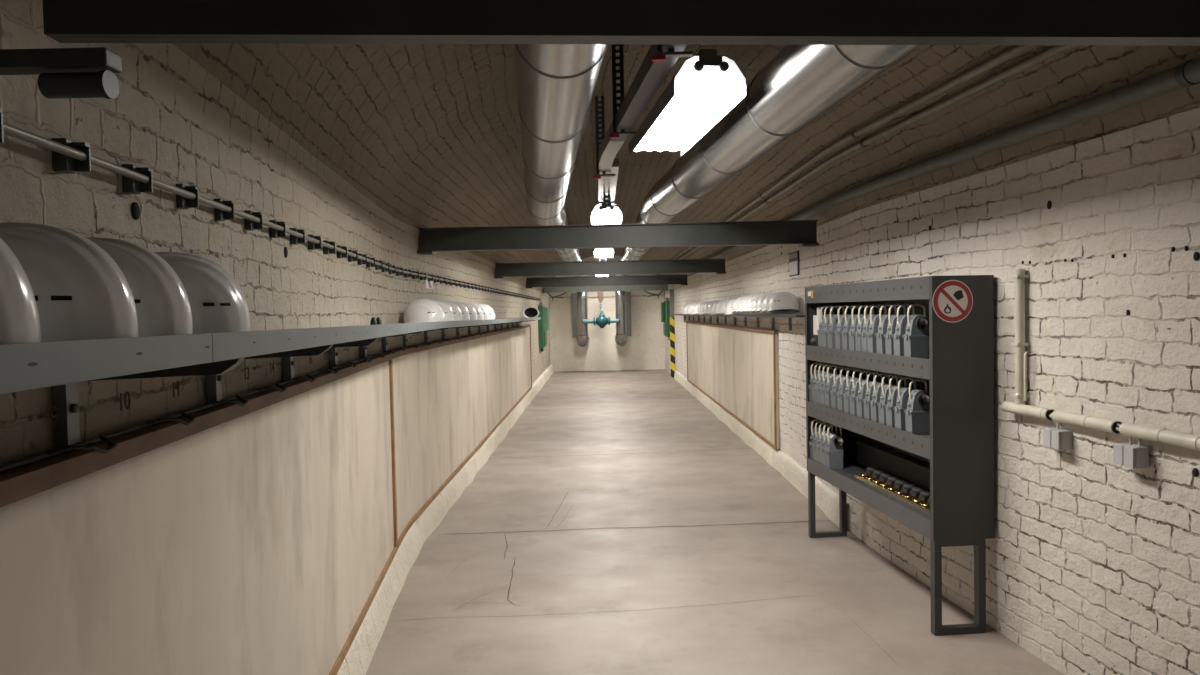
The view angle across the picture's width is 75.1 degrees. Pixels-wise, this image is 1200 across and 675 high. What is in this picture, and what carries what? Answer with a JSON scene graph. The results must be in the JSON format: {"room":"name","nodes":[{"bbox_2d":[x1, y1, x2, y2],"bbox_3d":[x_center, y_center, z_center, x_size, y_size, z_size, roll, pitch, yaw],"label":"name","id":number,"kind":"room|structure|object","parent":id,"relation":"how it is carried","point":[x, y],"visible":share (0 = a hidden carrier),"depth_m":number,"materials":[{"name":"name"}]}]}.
{"room":"underground passage","nodes":[
{"label":"underground passage","id":0,"kind":"room"},
{"bbox_2d":[0,0,549,465],"bbox_3d":[-0.914,0.320,5.341,0.856,2.222,30.745,-1,2,-3],"label":"wall","id":1,"kind":"structure","parent":0,"point":[169,116],"depth_m":1.95,"materials":[{"name":"brick"}]},
{"bbox_2d":[0,47,121,98],"bbox_3d":[-0.808,-0.381,1.137,0.200,0.068,0.040,-1,2,0],"label":"pipe stub","id":2,"kind":"object","parent":1,"relation":"attached to","point":[62,72],"visible":1,"depth_m":1.12,"materials":[{"name":"grey paint"}]},
{"bbox_2d":[0,360,397,674],"bbox_3d":[-0.900,0.787,1.557,0.062,1.130,6.103,-1,2,-6],"label":"wall panel","id":3,"kind":"object","parent":1,"relation":"attached to","point":[263,541],"visible":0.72,"depth_m":1.91,"materials":[{"name":"paint"}]},
{"bbox_2d":[0,324,530,507],"bbox_3d":[-1.144,0.037,6.395,0.476,0.054,15.819,-1,2,-3],"label":"wall rail","id":4,"kind":"object","parent":1,"relation":"attached to","point":[25,478],"visible":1,"depth_m":1.56,"materials":[{"name":"brown paint"}]},
{"bbox_2d":[0,317,540,448],"bbox_3d":[-1.017,-0.063,6.042,0.704,0.198,14.531,-1,2,-3],"label":"wall shelf","id":5,"kind":"object","parent":1,"relation":"attached to","point":[57,365],"visible":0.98,"depth_m":1.24,"materials":[{"name":"grey metal"}]},
{"bbox_2d":[0,238,39,343],"bbox_3d":[-0.695,-0.047,0.765,0.290,0.182,0.208,-2,2,-13],"label":"helmet","id":6,"kind":"object","parent":5,"relation":"on","point":[19,316],"visible":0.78,"depth_m":0.78,"materials":[{"name":"white plastic"}]},
{"bbox_2d":[0,222,137,341],"bbox_3d":[-0.719,-0.052,0.980,0.290,0.182,0.208,-2,2,-11],"label":"helmet","id":7,"kind":"object","parent":5,"relation":"on","point":[80,292],"visible":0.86,"depth_m":0.94,"materials":[{"name":"white plastic"}]},
{"bbox_2d":[85,237,192,336],"bbox_3d":[-0.738,-0.057,1.154,0.290,0.182,0.208,-1,2,-10],"label":"helmet","id":8,"kind":"object","parent":5,"relation":"on","point":[162,304],"visible":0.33,"depth_m":1.13,"materials":[{"name":"white plastic"}]},
{"bbox_2d":[154,252,249,333],"bbox_3d":[-0.768,-0.063,1.413,0.290,0.182,0.208,-3,2,-36],"label":"helmet","id":9,"kind":"object","parent":5,"relation":"on","point":[218,304],"visible":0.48,"depth_m":1.39,"materials":[{"name":"white plastic"}]},
{"bbox_2d":[404,299,443,322],"bbox_3d":[-1.155,-0.162,5.146,0.290,0.187,0.208,-1,2,-3],"label":"helmet","id":10,"kind":"object","parent":5,"relation":"on","point":[419,310],"visible":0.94,"depth_m":5.08,"materials":[{"name":"white plastic"}]},
{"bbox_2d":[433,300,453,320],"bbox_3d":[-1.158,-0.172,5.517,0.290,0.187,0.208,-1,2,-8],"label":"helmet","id":11,"kind":"object","parent":5,"relation":"on","point":[448,314],"visible":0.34,"depth_m":5.48,"materials":[{"name":"white plastic"}]},
{"bbox_2d":[444,301,461,320],"bbox_3d":[-1.158,-0.182,5.856,0.290,0.187,0.208,-1,2,-8],"label":"helmet","id":12,"kind":"object","parent":5,"relation":"on","point":[456,310],"visible":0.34,"depth_m":5.82,"materials":[{"name":"white plastic"}]},
{"bbox_2d":[453,302,469,320],"bbox_3d":[-1.158,-0.191,6.196,0.290,0.187,0.208,-1,2,-8],"label":"helmet","id":13,"kind":"object","parent":5,"relation":"on","point":[465,313],"visible":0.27,"depth_m":6.17,"materials":[{"name":"white plastic"}]},
{"bbox_2d":[462,302,476,319],"bbox_3d":[-1.158,-0.202,6.576,0.290,0.187,0.208,-1,2,-8],"label":"helmet","id":14,"kind":"object","parent":5,"relation":"on","point":[473,314],"visible":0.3,"depth_m":6.54,"materials":[{"name":"white plastic"}]},
{"bbox_2d":[468,303,483,319],"bbox_3d":[-1.158,-0.212,6.946,0.290,0.187,0.208,-1,2,-8],"label":"helmet","id":15,"kind":"object","parent":5,"relation":"on","point":[480,316],"visible":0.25,"depth_m":6.91,"materials":[{"name":"white plastic"}]},
{"bbox_2d":[523,307,538,317],"bbox_3d":[-1.146,-0.415,13.096,0.267,0.190,0.184,-1,2,0],"label":"helmet","id":16,"kind":"object","parent":5,"relation":"on","point":[529,312],"visible":0.99,"depth_m":13.09,"materials":[{"name":"white plastic"}]},
{"bbox_2d":[0,108,541,300],"bbox_3d":[-1.221,-0.545,8.427,0.497,0.056,18.912,-1,2,-2],"label":"conduit","id":17,"kind":"object","parent":1,"relation":"attached to","point":[68,156],"visible":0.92,"depth_m":1.82,"materials":[{"name":"metal"}]},
{"bbox_2d":[337,364,553,674],"bbox_3d":[-0.842,1.312,5.324,0.931,0.221,30.650,-1,2,-3],"label":"baseboard","id":18,"kind":"structure","parent":1,"relation":"attached to","point":[357,661],"depth_m":4.98,"materials":[{"name":"wood"}]},
{"bbox_2d":[392,327,531,548],"bbox_3d":[-1.265,0.530,9.467,0.105,1.130,9.710,-1,2,0],"label":"wall panel","id":19,"kind":"object","parent":1,"relation":"attached to","point":[449,400],"visible":0.88,"depth_m":6.47,"materials":[{"name":"paint"}]},
{"bbox_2d":[538,303,548,351],"bbox_3d":[-1.243,-0.232,17.301,0.180,1.080,0.900,-1,2,0],"label":"wall box","id":20,"kind":"object","parent":1,"relation":"attached to","point":[543,324],"visible":1,"depth_m":17.02,"materials":[{"name":"metal"}]},
{"bbox_2d":[542,285,667,293],"bbox_3d":[0.117,-1.170,18.371,2.960,0.210,0.120,-1,2,0],"label":"steel beam","id":21,"kind":"structure","parent":1,"relation":"attached to","point":[545,290],"depth_m":18.37,"materials":[{"name":"metal"}]},
{"bbox_2d":[526,275,687,287],"bbox_3d":[0.120,-1.024,14.274,2.960,0.190,0.120,-1,2,0],"label":"steel beam","id":22,"kind":"structure","parent":1,"relation":"attached to","point":[647,279],"depth_m":14.27,"materials":[{"name":"metal"}]},
{"bbox_2d":[494,259,725,278],"bbox_3d":[0.122,-0.880,9.976,2.960,0.190,0.120,-1,2,0],"label":"steel beam","id":23,"kind":"structure","parent":1,"relation":"attached to","point":[717,266],"depth_m":9.97,"materials":[{"name":"metal"}]},
{"bbox_2d":[417,220,818,254],"bbox_3d":[0.125,-0.741,5.779,2.960,0.190,0.120,-1,2,0],"label":"steel beam","id":24,"kind":"structure","parent":1,"relation":"attached to","point":[803,233],"depth_m":5.78,"materials":[{"name":"metal"}]},
{"bbox_2d":[42,0,1199,45],"bbox_3d":[0.576,-0.617,1.357,2.940,0.200,0.043,-1,2,-4],"label":"steel beam","id":25,"kind":"structure","parent":1,"relation":"attached to","point":[703,22],"depth_m":1.31,"materials":[{"name":"metal"}]},
{"bbox_2d":[549,255,664,370],"bbox_3d":[0.187,-0.654,20.690,3.060,3.060,0.001,-1,2,0],"label":"wall","id":26,"kind":"structure","parent":0,"point":[645,349],"depth_m":20.71,"materials":[{"name":"paint"}]},
{"bbox_2d":[514,44,607,346],"bbox_3d":[-0.073,-0.244,5.379,0.933,1.956,30.638,-1,2,-3],"label":"ventilation duct","id":27,"kind":"object","parent":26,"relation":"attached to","point":[556,83],"visible":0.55,"depth_m":3.11,"materials":[{"name":"metal"}]},
{"bbox_2d":[583,311,618,327],"bbox_3d":[0.026,-0.451,19.746,0.910,0.435,0.315,-1,2,0],"label":"valve","id":28,"kind":"object","parent":27,"relation":"attached to","point":[601,321],"visible":1,"depth_m":19.68,"materials":[{"name":"teal metal"}]},
{"bbox_2d":[571,293,576,336],"bbox_3d":[-0.652,-0.595,20.642,0.180,1.180,0.087,-1,2,0],"label":"channel","id":29,"kind":"object","parent":26,"relation":"attached to","point":[574,298],"visible":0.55,"depth_m":20.60,"materials":[{"name":"grey paint"}]},
{"bbox_2d":[626,292,631,335],"bbox_3d":[0.733,-0.623,20.642,0.180,1.180,0.087,-1,2,0],"label":"channel","id":30,"kind":"object","parent":26,"relation":"attached to","point":[628,294],"visible":0.55,"depth_m":20.60,"materials":[{"name":"grey paint"}]},
{"bbox_2d":[615,45,921,345],"bbox_3d":[0.915,-0.269,5.379,0.933,1.966,30.638,-1,2,-3],"label":"ventilation duct","id":31,"kind":"object","parent":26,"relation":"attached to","point":[801,83],"visible":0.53,"depth_m":3.29,"materials":[{"name":"metal"}]},
{"bbox_2d":[172,43,1199,284],"bbox_3d":[0.585,-1.252,5.289,3.863,0.871,30.907,-1,2,-3],"label":"ceiling","id":32,"kind":"structure","parent":0,"point":[430,134],"depth_m":4.12,"materials":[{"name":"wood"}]},
{"bbox_2d":[594,96,615,178],"bbox_3d":[0.027,-1.379,5.375,0.150,0.563,0.036,-1,2,0],"label":"hanger","id":33,"kind":"object","parent":32,"relation":"hanging from","point":[598,175],"visible":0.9,"depth_m":5.37,"materials":[{"name":"grey paint"}]},
{"bbox_2d":[601,196,617,208],"bbox_3d":[0.081,-1.435,6.954,0.150,0.566,0.036,-1,2,0],"label":"hanger","id":34,"kind":"object","parent":32,"relation":"hanging from","point":[604,206],"visible":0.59,"depth_m":6.96,"materials":[{"name":"grey metal"}]},
{"bbox_2d":[598,44,686,259],"bbox_3d":[0.465,-1.190,4.793,0.918,0.130,29.550,-1,2,-3],"label":"cable tray","id":35,"kind":"object","parent":34,"relation":"hanging from","point":[650,75],"visible":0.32,"depth_m":3.74,"materials":[{"name":"paint"}]},
{"bbox_2d":[594,248,613,258],"bbox_3d":[0.058,-1.365,12.261,0.299,0.192,1.252,-1,2,0],"label":"ceiling lamp","id":36,"kind":"object","parent":35,"relation":"attached to","point":[599,252],"visible":0.56,"depth_m":11.87,"materials":[{"name":"white"}]},
{"bbox_2d":[591,202,622,224],"bbox_3d":[0.061,-1.221,7.939,0.299,0.192,1.302,-1,2,0],"label":"ceiling lamp","id":37,"kind":"object","parent":35,"relation":"attached to","point":[611,215],"visible":0.77,"depth_m":7.33,"materials":[{"name":"white"}]},
{"bbox_2d":[610,44,636,137],"bbox_3d":[0.121,-1.339,4.116,0.150,0.563,0.036,-1,2,0],"label":"hanger","id":38,"kind":"object","parent":32,"relation":"hanging from","point":[614,134],"visible":0.72,"depth_m":4.11,"materials":[{"name":"grey paint"}]},
{"bbox_2d":[628,49,746,156],"bbox_3d":[0.374,-1.087,3.746,0.299,0.192,1.292,-1,2,-6],"label":"ceiling lamp","id":39,"kind":"object","parent":38,"relation":"hanging from","point":[707,85],"visible":1,"depth_m":3.37,"materials":[{"name":"white"}]},
{"bbox_2d":[693,61,703,71],"bbox_3d":[0.393,-1.080,3.106,0.038,0.038,0.016,-1,2,-6],"label":"socket","id":40,"kind":"object","parent":39,"relation":"attached to","point":[698,66],"depth_m":3.10,"materials":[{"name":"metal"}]},
{"bbox_2d":[719,61,728,71],"bbox_3d":[0.496,-1.083,3.118,0.038,0.038,0.016,-1,2,-6],"label":"socket","id":41,"kind":"object","parent":39,"relation":"attached to","point":[723,66],"depth_m":3.11,"materials":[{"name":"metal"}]},
{"bbox_2d":[652,44,692,61],"bbox_3d":[0.260,-1.300,2.857,0.150,0.563,0.036,-1,2,0],"label":"hanger","id":42,"kind":"object","parent":32,"relation":"hanging from","point":[659,56],"visible":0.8,"depth_m":2.85,"materials":[{"name":"grey paint"}]},
{"bbox_2d":[671,45,1035,259],"bbox_3d":[1.892,-1.181,4.092,0.798,0.045,28.150,-1,2,-3],"label":"ceiling pipe","id":43,"kind":"object","parent":32,"relation":"attached to","point":[1015,50],"visible":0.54,"depth_m":4.00,"materials":[{"name":"metal"}]},
{"bbox_2d":[677,45,1075,259],"bbox_3d":[1.943,-1.131,4.094,0.798,0.045,28.150,-1,2,-3],"label":"ceiling pipe","id":44,"kind":"object","parent":32,"relation":"attached to","point":[1054,50],"visible":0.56,"depth_m":3.82,"materials":[{"name":"metal"}]},
{"bbox_2d":[674,57,1199,274],"bbox_3d":[2.034,-0.896,4.102,0.832,0.078,28.152,-1,2,-3],"label":"pipe","id":45,"kind":"object","parent":32,"relation":"attached to","point":[1187,73],"visible":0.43,"depth_m":3.18,"materials":[{"name":"metal"}]},
{"bbox_2d":[366,369,1063,674],"bbox_3d":[0.636,1.378,5.377,3.929,0.002,30.911,-1,2,-3],"label":"floor","id":46,"kind":"structure","parent":0,"point":[619,526],"depth_m":4.70,"materials":[{"name":"concrete"}]},
{"bbox_2d":[670,289,675,377],"bbox_3d":[1.679,-0.091,18.058,0.110,2.048,0.060,-1,2,0],"label":"post","id":47,"kind":"object","parent":46,"relation":"on","point":[672,321],"visible":0.89,"depth_m":18.03,"materials":[{"name":"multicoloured paint"}]},
{"bbox_2d":[805,275,994,635],"bbox_3d":[1.635,0.535,4.507,0.306,1.705,1.660,-1,2,-5],"label":"storage rack","id":48,"kind":"object","parent":46,"relation":"on","point":[939,485],"visible":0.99,"depth_m":3.72,"materials":[{"name":"metal"}]},
{"bbox_2d":[808,362,823,401],"bbox_3d":[1.466,0.304,5.267,0.109,0.280,0.080,-1,2,-6],"label":"handlamp","id":49,"kind":"object","parent":48,"relation":"on","point":[811,380],"visible":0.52,"depth_m":5.26,"materials":[{"name":"grey plastic"}]},
{"bbox_2d":[810,307,822,345],"bbox_3d":[1.458,-0.068,5.194,0.100,0.270,0.100,-1,2,-6],"label":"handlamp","id":50,"kind":"object","parent":48,"relation":"on","point":[816,318],"visible":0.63,"depth_m":5.18,"materials":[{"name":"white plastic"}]},
{"bbox_2d":[809,419,824,458],"bbox_3d":[1.474,0.690,5.280,0.109,0.280,0.080,-1,2,-6],"label":"handlamp","id":51,"kind":"object","parent":48,"relation":"on","point":[812,437],"visible":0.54,"depth_m":5.28,"materials":[{"name":"grey plastic"}]},
{"bbox_2d":[811,362,827,403],"bbox_3d":[1.473,0.306,5.197,0.109,0.280,0.080,-1,2,-6],"label":"handlamp","id":52,"kind":"object","parent":48,"relation":"on","point":[816,377],"visible":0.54,"depth_m":5.19,"materials":[{"name":"grey plastic"}]},
{"bbox_2d":[812,420,828,460],"bbox_3d":[1.481,0.692,5.210,0.109,0.280,0.080,-1,2,-6],"label":"handlamp","id":53,"kind":"object","parent":48,"relation":"on","point":[816,438],"visible":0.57,"depth_m":5.21,"materials":[{"name":"grey plastic"}]},
{"bbox_2d":[815,363,832,404],"bbox_3d":[1.480,0.308,5.127,0.109,0.280,0.080,-1,2,-5],"label":"handlamp","id":54,"kind":"object","parent":48,"relation":"on","point":[820,376],"visible":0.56,"depth_m":5.12,"materials":[{"name":"grey plastic"}]},
{"bbox_2d":[816,422,832,462],"bbox_3d":[1.488,0.694,5.139,0.109,0.280,0.080,-1,2,-5],"label":"handlamp","id":55,"kind":"object","parent":48,"relation":"on","point":[820,440],"visible":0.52,"depth_m":5.14,"materials":[{"name":"grey plastic"}]},
{"bbox_2d":[817,305,833,346],"bbox_3d":[1.476,-0.069,5.074,0.109,0.280,0.080,-1,2,-6],"label":"handlamp","id":56,"kind":"object","parent":48,"relation":"on","point":[820,329],"visible":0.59,"depth_m":5.07,"materials":[{"name":"grey plastic"}]},
{"bbox_2d":[819,364,836,405],"bbox_3d":[1.487,0.311,5.056,0.109,0.280,0.080,-1,2,-6],"label":"handlamp","id":57,"kind":"object","parent":48,"relation":"on","point":[824,380],"visible":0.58,"depth_m":5.05,"materials":[{"name":"grey plastic"}]},
{"bbox_2d":[820,423,836,464],"bbox_3d":[1.494,0.696,5.069,0.109,0.280,0.080,-1,2,-6],"label":"handlamp","id":58,"kind":"object","parent":48,"relation":"on","point":[824,442],"visible":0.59,"depth_m":5.07,"materials":[{"name":"grey plastic"}]},
{"bbox_2d":[821,305,837,347],"bbox_3d":[1.483,-0.067,5.004,0.109,0.280,0.080,-1,2,-5],"label":"handlamp","id":59,"kind":"object","parent":48,"relation":"on","point":[826,318],"visible":0.47,"depth_m":5.00,"materials":[{"name":"grey plastic"}]},
{"bbox_2d":[824,365,840,407],"bbox_3d":[1.494,0.313,4.981,0.109,0.280,0.080,-1,2,-5],"label":"handlamp","id":60,"kind":"object","parent":48,"relation":"on","point":[829,383],"visible":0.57,"depth_m":4.97,"materials":[{"name":"grey plastic"}]},
{"bbox_2d":[824,425,843,468],"bbox_3d":[1.501,0.699,4.999,0.109,0.280,0.080,-1,2,-6],"label":"handlamp","id":61,"kind":"object","parent":48,"relation":"on","point":[834,451],"visible":1,"depth_m":4.98,"materials":[{"name":"grey plastic"}]},
{"bbox_2d":[826,305,844,347],"bbox_3d":[1.492,-0.064,4.912,0.109,0.280,0.080,-1,2,-6],"label":"handlamp","id":62,"kind":"object","parent":48,"relation":"on","point":[833,319],"visible":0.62,"depth_m":4.90,"materials":[{"name":"grey plastic"}]},
{"bbox_2d":[830,366,847,409],"bbox_3d":[1.504,0.316,4.877,0.109,0.280,0.080,-1,2,-5],"label":"handlamp","id":63,"kind":"object","parent":48,"relation":"on","point":[835,387],"visible":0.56,"depth_m":4.87,"materials":[{"name":"grey plastic"}]},
{"bbox_2d":[834,305,852,348],"bbox_3d":[1.504,-0.060,4.788,0.109,0.280,0.080,-1,2,-6],"label":"handlamp","id":64,"kind":"object","parent":48,"relation":"on","point":[841,319],"visible":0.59,"depth_m":4.78,"materials":[{"name":"grey plastic"}]},
{"bbox_2d":[836,367,854,411],"bbox_3d":[1.514,0.319,4.777,0.109,0.280,0.080,-1,2,-6],"label":"handlamp","id":65,"kind":"object","parent":48,"relation":"on","point":[840,399],"visible":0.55,"depth_m":4.77,"materials":[{"name":"grey plastic"}]},
{"bbox_2d":[841,305,858,349],"bbox_3d":[1.514,-0.057,4.684,0.109,0.280,0.080,-1,2,-6],"label":"handlamp","id":66,"kind":"object","parent":48,"relation":"on","point":[848,319],"visible":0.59,"depth_m":4.68,"materials":[{"name":"grey plastic"}]},
{"bbox_2d":[843,368,861,413],"bbox_3d":[1.523,0.322,4.682,0.109,0.280,0.080,-1,2,-6],"label":"handlamp","id":67,"kind":"object","parent":48,"relation":"on","point":[848,388],"visible":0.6,"depth_m":4.68,"materials":[{"name":"grey plastic"}]},
{"bbox_2d":[848,305,867,350],"bbox_3d":[1.524,-0.054,4.584,0.109,0.280,0.080,-1,2,-6],"label":"handlamp","id":68,"kind":"object","parent":48,"relation":"on","point":[852,344],"visible":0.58,"depth_m":4.58,"materials":[{"name":"grey plastic"}]},
{"bbox_2d":[849,369,867,415],"bbox_3d":[1.531,0.325,4.596,0.109,0.280,0.080,-1,2,-6],"label":"handlamp","id":69,"kind":"object","parent":48,"relation":"on","point":[855,384],"visible":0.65,"depth_m":4.59,"materials":[{"name":"grey plastic"}]},
{"bbox_2d":[854,304,873,350],"bbox_3d":[1.532,-0.051,4.495,0.109,0.280,0.080,-1,2,-6],"label":"handlamp","id":70,"kind":"object","parent":48,"relation":"on","point":[860,319],"visible":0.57,"depth_m":4.49,"materials":[{"name":"grey plastic"}]},
{"bbox_2d":[855,370,874,417],"bbox_3d":[1.540,0.328,4.501,0.109,0.280,0.080,-1,2,-6],"label":"handlamp","id":71,"kind":"object","parent":48,"relation":"on","point":[862,385],"visible":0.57,"depth_m":4.50,"materials":[{"name":"grey plastic"}]},
{"bbox_2d":[860,304,879,351],"bbox_3d":[1.540,-0.048,4.416,0.109,0.280,0.080,-1,2,-6],"label":"handlamp","id":72,"kind":"object","parent":48,"relation":"on","point":[866,319],"visible":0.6,"depth_m":4.41,"materials":[{"name":"grey plastic"}]},
{"bbox_2d":[865,467,879,477],"bbox_3d":[1.647,0.816,4.702,0.076,0.060,0.075,-1,2,-5],"label":"socket","id":73,"kind":"object","parent":48,"relation":"attached to","point":[869,471],"depth_m":4.68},
{"bbox_2d":[863,371,882,419],"bbox_3d":[1.550,0.331,4.403,0.109,0.280,0.080,-1,2,-5],"label":"handlamp","id":74,"kind":"object","parent":48,"relation":"on","point":[870,386],"visible":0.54,"depth_m":4.40,"materials":[{"name":"grey plastic"}]},
{"bbox_2d":[866,304,886,352],"bbox_3d":[1.547,-0.046,4.340,0.109,0.280,0.080,-1,2,-5],"label":"handlamp","id":75,"kind":"object","parent":48,"relation":"on","point":[874,321],"visible":0.62,"depth_m":4.33,"materials":[{"name":"grey plastic"}]},
{"bbox_2d":[872,470,886,479],"bbox_3d":[1.655,0.818,4.612,0.076,0.060,0.075,-1,2,-5],"label":"socket","id":76,"kind":"object","parent":48,"relation":"attached to","point":[876,474],"depth_m":4.59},
{"bbox_2d":[870,373,889,422],"bbox_3d":[1.558,0.334,4.315,0.109,0.280,0.080,-1,2,-6],"label":"handlamp","id":77,"kind":"object","parent":48,"relation":"on","point":[877,390],"visible":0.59,"depth_m":4.31,"materials":[{"name":"grey plastic"}]},
{"bbox_2d":[875,304,896,353],"bbox_3d":[1.558,-0.042,4.224,0.109,0.280,0.080,-1,2,-6],"label":"handlamp","id":78,"kind":"object","parent":48,"relation":"on","point":[883,323],"visible":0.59,"depth_m":4.22,"materials":[{"name":"grey plastic"}]},
{"bbox_2d":[879,473,893,482],"bbox_3d":[1.664,0.821,4.520,0.076,0.060,0.075,-1,2,-5],"label":"socket","id":79,"kind":"object","parent":48,"relation":"attached to","point":[883,477],"depth_m":4.50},
{"bbox_2d":[877,374,898,424],"bbox_3d":[1.568,0.337,4.219,0.109,0.280,0.080,-1,2,-6],"label":"handlamp","id":80,"kind":"object","parent":48,"relation":"on","point":[885,389],"visible":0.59,"depth_m":4.21,"materials":[{"name":"grey plastic"}]},
{"bbox_2d":[886,476,901,486],"bbox_3d":[1.673,0.824,4.429,0.076,0.060,0.075,-1,2,-5],"label":"socket","id":81,"kind":"object","parent":48,"relation":"attached to","point":[890,480],"depth_m":4.41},
{"bbox_2d":[884,304,905,354],"bbox_3d":[1.569,-0.039,4.120,0.109,0.280,0.080,-1,2,-6],"label":"handlamp","id":82,"kind":"object","parent":48,"relation":"on","point":[889,342],"visible":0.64,"depth_m":4.11,"materials":[{"name":"grey plastic"}]},
{"bbox_2d":[885,375,906,427],"bbox_3d":[1.576,0.340,4.133,0.109,0.280,0.080,-1,2,-6],"label":"handlamp","id":83,"kind":"object","parent":48,"relation":"on","point":[893,392],"visible":0.55,"depth_m":4.13,"materials":[{"name":"grey plastic"}]},
{"bbox_2d":[894,480,909,491],"bbox_3d":[1.682,0.827,4.338,0.076,0.060,0.075,-1,2,-5],"label":"socket","id":84,"kind":"object","parent":48,"relation":"attached to","point":[898,484],"depth_m":4.32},
{"bbox_2d":[892,303,914,355],"bbox_3d":[1.578,-0.036,4.027,0.109,0.280,0.080,-1,2,-6],"label":"handlamp","id":85,"kind":"object","parent":48,"relation":"on","point":[900,330],"visible":0.59,"depth_m":4.02,"materials":[{"name":"grey plastic"}]},
{"bbox_2d":[893,377,915,430],"bbox_3d":[1.586,0.343,4.034,0.109,0.280,0.080,-1,2,-6],"label":"handlamp","id":86,"kind":"object","parent":48,"relation":"on","point":[903,394],"visible":0.65,"depth_m":4.02,"materials":[{"name":"grey plastic"}]},
{"bbox_2d":[902,483,917,495],"bbox_3d":[1.691,0.830,4.247,0.076,0.060,0.075,-1,2,-5],"label":"socket","id":87,"kind":"object","parent":48,"relation":"attached to","point":[906,487],"depth_m":4.23,"materials":[{"name":"plastic"}]},
{"bbox_2d":[903,303,928,358],"bbox_3d":[1.588,-0.033,3.917,0.109,0.280,0.080,-1,2,-6],"label":"handlamp","id":88,"kind":"object","parent":48,"relation":"on","point":[916,337],"visible":1,"depth_m":3.89,"materials":[{"name":"grey plastic"}]},
{"bbox_2d":[904,379,929,434],"bbox_3d":[1.597,0.346,3.919,0.109,0.280,0.080,-1,2,-6],"label":"handlamp","id":89,"kind":"object","parent":48,"relation":"on","point":[917,414],"visible":0.99,"depth_m":3.90,"materials":[{"name":"grey plastic"}]},
{"bbox_2d":[910,487,925,499],"bbox_3d":[1.700,0.833,4.156,0.076,0.060,0.075,-1,2,-5],"label":"socket","id":90,"kind":"object","parent":48,"relation":"attached to","point":[915,492],"depth_m":4.13,"materials":[{"name":"plastic"}]},
{"bbox_2d":[919,491,929,501],"bbox_3d":[1.708,0.836,4.065,0.076,0.060,0.075,-1,2,-5],"label":"socket","id":91,"kind":"object","parent":48,"relation":"attached to","point":[924,496],"depth_m":4.04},
{"bbox_2d":[932,280,972,322],"bbox_3d":[1.651,-0.170,3.650,0.200,0.200,0.002,-1,2,-5],"label":"prohibition sign","id":92,"kind":"object","parent":48,"relation":"attached to","point":[952,301],"visible":1,"depth_m":3.65,"materials":[{"name":"red plastic"}]},
{"bbox_2d":[664,107,1199,674],"bbox_3d":[2.136,0.259,5.340,0.862,2.222,30.746,-1,2,-3],"label":"wall","id":93,"kind":"structure","parent":0,"point":[1093,561],"depth_m":3.19,"materials":[{"name":"brick"}]},
{"bbox_2d":[661,298,669,339],"bbox_3d":[1.629,-0.456,19.297,0.180,1.040,0.900,-1,2,0],"label":"wall box","id":94,"kind":"object","parent":93,"relation":"attached to","point":[665,306],"visible":0.93,"depth_m":19.09,"materials":[{"name":"metal"}]},
{"bbox_2d":[686,321,779,449],"bbox_3d":[1.715,0.389,11.395,0.042,1.165,7.650,-1,2,0],"label":"wall panel","id":95,"kind":"object","parent":93,"relation":"attached to","point":[737,368],"visible":1,"depth_m":9.47,"materials":[{"name":"paint"}]},
{"bbox_2d":[672,314,804,330],"bbox_3d":[1.608,-0.275,11.073,0.227,0.157,10.250,-1,2,0],"label":"wall shelf","id":96,"kind":"object","parent":93,"relation":"attached to","point":[772,316],"visible":0.89,"depth_m":8.30,"materials":[{"name":"grey metal"}]},
{"bbox_2d":[754,293,769,313],"bbox_3d":[1.580,-0.313,7.254,0.290,0.200,0.206,-1,2,7],"label":"helmet","id":97,"kind":"object","parent":96,"relation":"on","point":[760,300],"visible":0.24,"depth_m":7.24,"materials":[{"name":"plastic"}]},
{"bbox_2d":[760,292,776,313],"bbox_3d":[1.580,-0.306,6.999,0.290,0.200,0.206,-1,2,7],"label":"helmet","id":98,"kind":"object","parent":96,"relation":"on","point":[765,303],"visible":0.26,"depth_m":6.99,"materials":[{"name":"plastic"}]},
{"bbox_2d":[766,291,799,313],"bbox_3d":[1.580,-0.298,6.744,0.290,0.200,0.206,-1,2,7],"label":"helmet","id":99,"kind":"object","parent":96,"relation":"on","point":[783,302],"visible":1,"depth_m":6.70,"materials":[{"name":"plastic"}]},
{"bbox_2d":[674,371,847,527],"bbox_3d":[1.721,1.049,11.718,0.064,0.218,12.450,-1,2,0],"label":"baseboard","id":100,"kind":"structure","parent":93,"relation":"attached to","point":[827,500],"depth_m":7.52,"materials":[{"name":"wood"}]},
{"bbox_2d":[789,250,799,276],"bbox_3d":[1.708,-0.648,6.863,0.012,0.210,0.320,-1,2,0],"label":"notice","id":101,"kind":"object","parent":93,"relation":"attached to","point":[794,256],"visible":1,"depth_m":6.83,"materials":[{"name":"paper"}]},
{"bbox_2d":[1011,269,1028,403],"bbox_3d":[1.870,-0.003,3.461,0.050,0.600,0.077,-1,2,0],"label":"conduit","id":102,"kind":"object","parent":93,"relation":"attached to","point":[1020,395],"visible":1,"depth_m":3.46,"materials":[{"name":"metal"}]},
{"bbox_2d":[1043,413,1072,449],"bbox_3d":[1.897,0.382,3.251,0.062,0.151,0.131,-1,2,-6],"label":"junction box","id":103,"kind":"object","parent":93,"relation":"attached to","point":[1057,438],"visible":0.91,"depth_m":3.20,"materials":[{"name":"grey plastic"}]},
{"bbox_2d":[1001,401,1199,450],"bbox_3d":[2.140,0.395,1.045,0.053,0.052,5.091,-1,2,-6],"label":"conduit","id":104,"kind":"object","parent":93,"relation":"attached to","point":[1161,435],"visible":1,"depth_m":2.93,"materials":[{"name":"metal"}]},
{"bbox_2d":[1113,423,1148,467],"bbox_3d":[1.939,0.394,2.868,0.062,0.151,0.131,-1,2,-6],"label":"junction box","id":105,"kind":"object","parent":93,"relation":"attached to","point":[1131,455],"visible":0.9,"depth_m":2.82,"materials":[{"name":"grey plastic"}]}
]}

